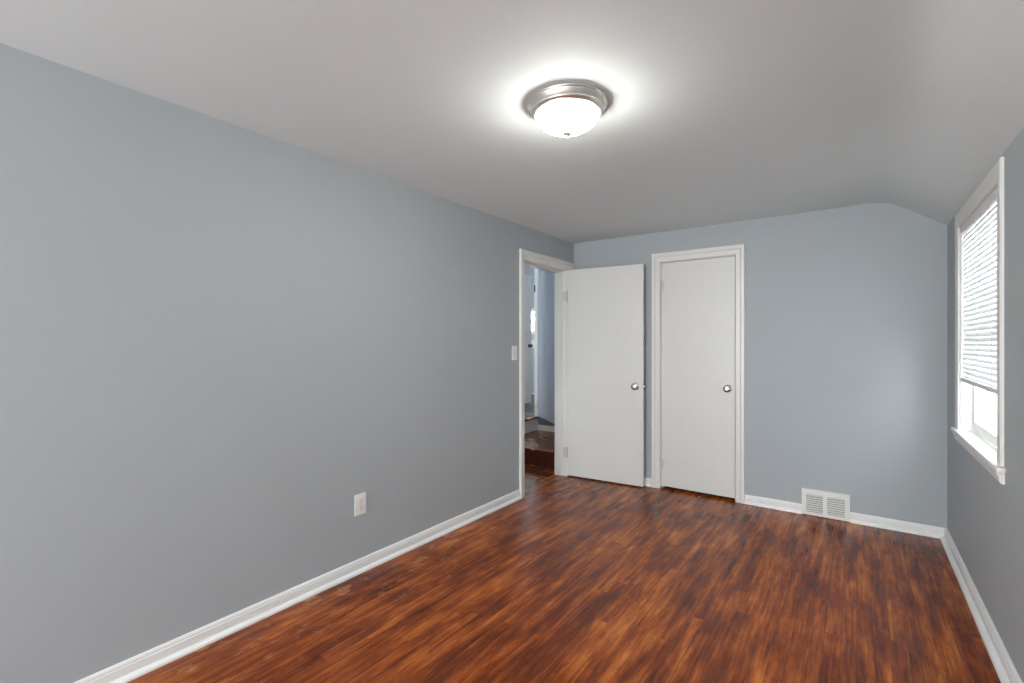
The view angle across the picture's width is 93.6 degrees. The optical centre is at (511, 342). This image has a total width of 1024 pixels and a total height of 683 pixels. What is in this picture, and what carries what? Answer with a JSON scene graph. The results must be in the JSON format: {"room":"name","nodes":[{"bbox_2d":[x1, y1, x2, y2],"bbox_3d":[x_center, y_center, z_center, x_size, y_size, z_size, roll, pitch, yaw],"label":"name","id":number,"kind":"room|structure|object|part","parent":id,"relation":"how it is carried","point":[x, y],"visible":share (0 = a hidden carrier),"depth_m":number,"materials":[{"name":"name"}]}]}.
{"room":"empty bedroom","nodes":[
{"label":"empty bedroom","id":0,"kind":"room"},
{"bbox_2d":[0,43,573,682],"bbox_3d":[-1.589,0.086,1.824,0.125,2.420,7.390,0,0,36],"label":"wall","id":1,"kind":"structure","parent":0,"point":[217,336],"depth_m":2.09,"materials":[{"name":"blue paint"}]},
{"bbox_2d":[74,489,521,682],"bbox_3d":[-1.763,1.260,1.449,0.031,0.072,6.297,0,0,36],"label":"baseboard","id":2,"kind":"structure","parent":1,"relation":"attached to","point":[132,668],"depth_m":2.30,"materials":[{"name":"white paint"}]},
{"bbox_2d":[355,492,365,515],"bbox_3d":[-0.860,0.916,2.727,0.008,0.120,0.076,0,0,36],"label":"wall outlet","id":3,"kind":"object","parent":1,"relation":"attached to","point":[360,499],"visible":1,"depth_m":2.72,"materials":[{"name":"white plastic"}]},
{"bbox_2d":[512,346,516,359],"bbox_3d":[0.027,0.084,3.952,0.019,0.116,0.072,0,0,36],"label":"light switch","id":4,"kind":"object","parent":1,"relation":"attached to","point":[514,348],"visible":1,"depth_m":3.95,"materials":[{"name":"white plastic"}]},
{"bbox_2d":[525,260,566,475],"bbox_3d":[0.262,0.295,4.403,0.125,2.002,0.745,0,0,36],"label":"trim","id":5,"kind":"structure","parent":1,"relation":"attached to","point":[560,274],"depth_m":4.69,"materials":[{"name":"white paint"}]},
{"bbox_2d":[519,248,574,497],"bbox_3d":[0.344,0.255,4.393,0.021,2.082,0.945,0,0,36],"label":"trim","id":6,"kind":"structure","parent":1,"relation":"attached to","point":[524,254],"depth_m":4.04,"materials":[{"name":"white paint"}]},
{"bbox_2d":[563,264,645,486],"bbox_3d":[0.851,0.291,4.486,0.798,1.987,0.139,0,0,31],"label":"door","id":7,"kind":"structure","parent":1,"relation":"in","point":[606,386],"depth_m":4.46,"materials":[{"name":"white paint"}]},
{"bbox_2d":[0,0,1023,243],"bbox_3d":[-0.370,-0.948,1.035,2.777,0.351,7.250,0,0,36],"label":"ceiling","id":8,"kind":"structure","parent":0,"point":[716,111],"depth_m":1.84,"materials":[{"name":"white paint"}]},
{"bbox_2d":[527,83,607,138],"bbox_3d":[0.228,-0.914,1.984,0.330,0.146,0.330,0,0,36],"label":"ceiling light","id":9,"kind":"object","parent":8,"relation":"attached to","point":[566,110],"visible":1,"depth_m":1.89,"materials":[{"name":"white glass"}]},
{"bbox_3d":[0.228,-0.903,1.984,0.252,0.071,0.252,0,0,36],"label":"lamp shade","id":10,"kind":"part","parent":9,"relation":"part of","materials":[{"name":"white glass"}]},
{"bbox_2d":[525,268,533,393],"bbox_3d":[0.477,-0.250,8.964,2.720,2.408,0.120,0,0,36],"label":"wall","id":11,"kind":"structure","parent":0,"point":[528,271],"depth_m":8.96,"materials":[{"name":"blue paint"}]},
{"bbox_2d":[525,394,533,415],"bbox_3d":[-0.475,1.015,7.543,2.830,0.119,3.300,0,0,36],"label":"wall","id":12,"kind":"structure","parent":0,"point":[529,407],"depth_m":7.08,"materials":[{"name":"grey paint"}]},
{"bbox_2d":[525,450,554,467],"bbox_3d":[0.155,1.223,5.169,0.942,0.144,0.003,0,0,36],"label":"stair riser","id":13,"kind":"structure","parent":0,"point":[531,457],"depth_m":5.06,"materials":[{"name":"brown wood"}]},
{"bbox_2d":[525,430,554,454],"bbox_3d":[0.429,1.273,5.551,0.942,0.287,0.982,0,0,36],"label":"floor","id":14,"kind":"structure","parent":0,"point":[538,440],"depth_m":5.49,"materials":[{"name":"brown wood"}]},
{"bbox_2d":[538,269,554,423],"bbox_3d":[0.778,-0.162,5.966,1.109,2.583,0.100,0,0,36],"label":"wall","id":15,"kind":"structure","parent":0,"point":[546,280],"depth_m":6.15,"materials":[{"name":"blue paint"}]},
{"bbox_2d":[525,419,537,432],"bbox_3d":[0.056,1.053,5.844,0.014,0.153,0.940,0,0,36],"label":"trim","id":16,"kind":"structure","parent":15,"relation":"attached to","point":[531,425],"depth_m":6.10,"materials":[{"name":"white paint"}]},
{"bbox_2d":[525,415,538,420],"bbox_3d":[-0.067,0.965,5.950,0.372,0.022,0.909,0,0,36],"label":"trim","id":17,"kind":"structure","parent":15,"relation":"attached to","point":[527,417],"depth_m":6.13,"materials":[{"name":"brown wood"}]},
{"bbox_2d":[538,416,554,425],"bbox_3d":[0.474,1.003,6.116,0.323,0.108,0.010,0,0,36],"label":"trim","id":18,"kind":"structure","parent":15,"relation":"attached to","point":[541,421],"depth_m":6.15,"materials":[{"name":"grey paint"}]},
{"bbox_2d":[538,425,554,431],"bbox_3d":[0.717,1.093,5.938,0.925,0.072,0.016,0,0,36],"label":"baseboard","id":19,"kind":"structure","parent":15,"relation":"attached to","point":[540,427],"depth_m":6.13,"materials":[{"name":"beige paint"}]},
{"bbox_2d":[127,463,1000,682],"bbox_3d":[-0.557,1.356,1.545,4.014,0.120,8.140,0,0,36],"label":"floor","id":20,"kind":"structure","parent":0,"point":[575,579],"depth_m":2.35,"materials":[{"name":"brown wood"}]},
{"bbox_2d":[574,203,946,527],"bbox_3d":[1.780,0.086,4.031,2.777,2.420,0.125,0,0,36],"label":"wall","id":21,"kind":"structure","parent":0,"point":[846,307],"depth_m":3.51,"materials":[{"name":"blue paint"}]},
{"bbox_2d":[660,256,734,497],"bbox_3d":[1.567,0.282,4.096,0.618,1.980,0.091,0,0,36],"label":"door","id":22,"kind":"structure","parent":21,"relation":"in","point":[698,296],"depth_m":4.09,"materials":[{"name":"white paint"}]},
{"bbox_2d":[651,244,744,503],"bbox_3d":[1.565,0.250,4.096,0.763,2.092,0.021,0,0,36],"label":"trim","id":23,"kind":"structure","parent":21,"relation":"attached to","point":[738,250],"depth_m":4.14,"materials":[{"name":"white paint"}]},
{"bbox_2d":[644,477,945,538],"bbox_3d":[1.749,1.260,3.964,2.743,0.072,0.019,0,0,36],"label":"baseboard","id":24,"kind":"structure","parent":21,"relation":"attached to","point":[862,519],"depth_m":3.40,"materials":[{"name":"white paint"}]},
{"bbox_2d":[802,488,849,521],"bbox_3d":[2.317,1.195,3.554,0.299,0.190,0.024,0,0,36],"label":"air vent","id":25,"kind":"object","parent":21,"relation":"in","point":[832,505],"visible":1,"depth_m":3.54,"materials":[{"name":"white plastic"}]},
{"bbox_3d":[2.323,1.195,3.563,0.293,0.184,0.002,0,0,36],"label":"plate","id":26,"kind":"part","parent":25,"relation":"part of","materials":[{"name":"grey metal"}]},
{"bbox_2d":[947,127,1023,682],"bbox_3d":[0.808,0.086,0.180,0.135,2.420,7.515,0,0,36],"label":"wall","id":27,"kind":"structure","parent":0,"point":[985,516],"depth_m":1.94,"materials":[{"name":"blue paint"}]},
{"bbox_2d":[950,157,1005,484],"bbox_3d":[2.353,-0.090,2.358,0.165,1.328,1.165,0,0,36],"label":"window","id":28,"kind":"structure","parent":27,"relation":"in","point":[974,430],"depth_m":2.50,"materials":[{"name":"white paint"}]},
{"bbox_3d":[2.333,0.515,2.372,0.115,0.027,1.165,0,0,36],"label":"sill","id":29,"kind":"part","parent":28,"relation":"part of","materials":[{"name":"white paint"}]},
{"bbox_3d":[2.361,-0.075,2.343,0.135,1.182,0.960,0,0,36],"label":"frame","id":30,"kind":"part","parent":28,"relation":"part of","materials":[{"name":"white paint"}]},
{"bbox_2d":[961,190,996,393],"bbox_3d":[2.313,-0.214,2.377,0.042,0.872,0.916,0,0,36],"label":"window blind","id":31,"kind":"object","parent":28,"relation":"attached to","point":[980,349],"visible":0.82,"depth_m":2.38,"materials":[{"name":"white plastic"}]},
{"bbox_3d":[2.503,-0.201,2.632,0.031,0.810,0.002,0,0,36],"label":"ladder cord","id":32,"kind":"part","parent":31,"relation":"part of","materials":[{"name":"white fabric"}]},
{"bbox_3d":[2.317,0.210,2.374,0.028,0.024,0.916,0,0,36],"label":"rail","id":33,"kind":"part","parent":31,"relation":"part of","materials":[{"name":"white plastic"}]},
{"bbox_3d":[2.132,-0.201,2.116,0.031,0.810,0.002,0,0,36],"label":"ladder cord","id":34,"kind":"part","parent":31,"relation":"part of","materials":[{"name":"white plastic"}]},
{"bbox_3d":[2.357,0.202,2.345,0.026,0.582,0.928,0,0,36],"label":"sash","id":35,"kind":"part","parent":28,"relation":"part of","materials":[{"name":"white paint"}]},
{"bbox_3d":[2.381,-0.352,2.329,0.026,0.596,0.928,0,0,36],"label":"sash","id":36,"kind":"part","parent":28,"relation":"part of","materials":[{"name":"white paint"}]},
{"bbox_3d":[2.402,-0.072,2.313,0.016,1.157,0.930,0,0,36],"label":"storm frame","id":37,"kind":"part","parent":28,"relation":"part of","materials":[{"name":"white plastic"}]},
{"bbox_2d":[940,528,1021,682],"bbox_3d":[0.742,1.260,0.237,0.039,0.072,7.250,0,0,36],"label":"baseboard","id":38,"kind":"structure","parent":27,"relation":"attached to","point":[1006,671],"depth_m":2.19,"materials":[{"name":"white paint"}]},
{"bbox_3d":[-0.506,-0.250,7.577,2.940,2.408,3.520,0,0,36],"label":"wall","id":39,"kind":"structure","parent":0,"visible":0},
{"bbox_2d":[525,275,532,402],"bbox_3d":[0.089,-0.058,7.183,0.097,1.975,0.775,0,0,36],"label":"door","id":40,"kind":"structure","parent":39,"relation":"in","point":[528,345],"depth_m":7.41,"materials":[{"name":"white paint"}]},
{"bbox_3d":[-0.457,-0.079,5.160,0.042,2.750,2.650,0,0,36],"label":"wall","id":41,"kind":"structure","parent":0,"visible":0},
{"bbox_2d":[534,268,537,416],"bbox_3d":[0.056,-0.095,5.862,0.058,2.098,0.910,0,0,36],"label":"trim","id":42,"kind":"structure","parent":41,"relation":"attached to","point":[535,270],"depth_m":6.22,"materials":[{"name":"white paint"}]},
{"label":"outside","id":43,"kind":"structure","parent":0,"visible":0},
{"bbox_2d":[994,226,996,430],"bbox_3d":[6.392,0.246,4.644,0.200,7.100,17.000,0,0,36],"label":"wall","id":44,"kind":"structure","parent":43,"point":[995,395],"depth_m":10.19,"materials":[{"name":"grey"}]}
]}

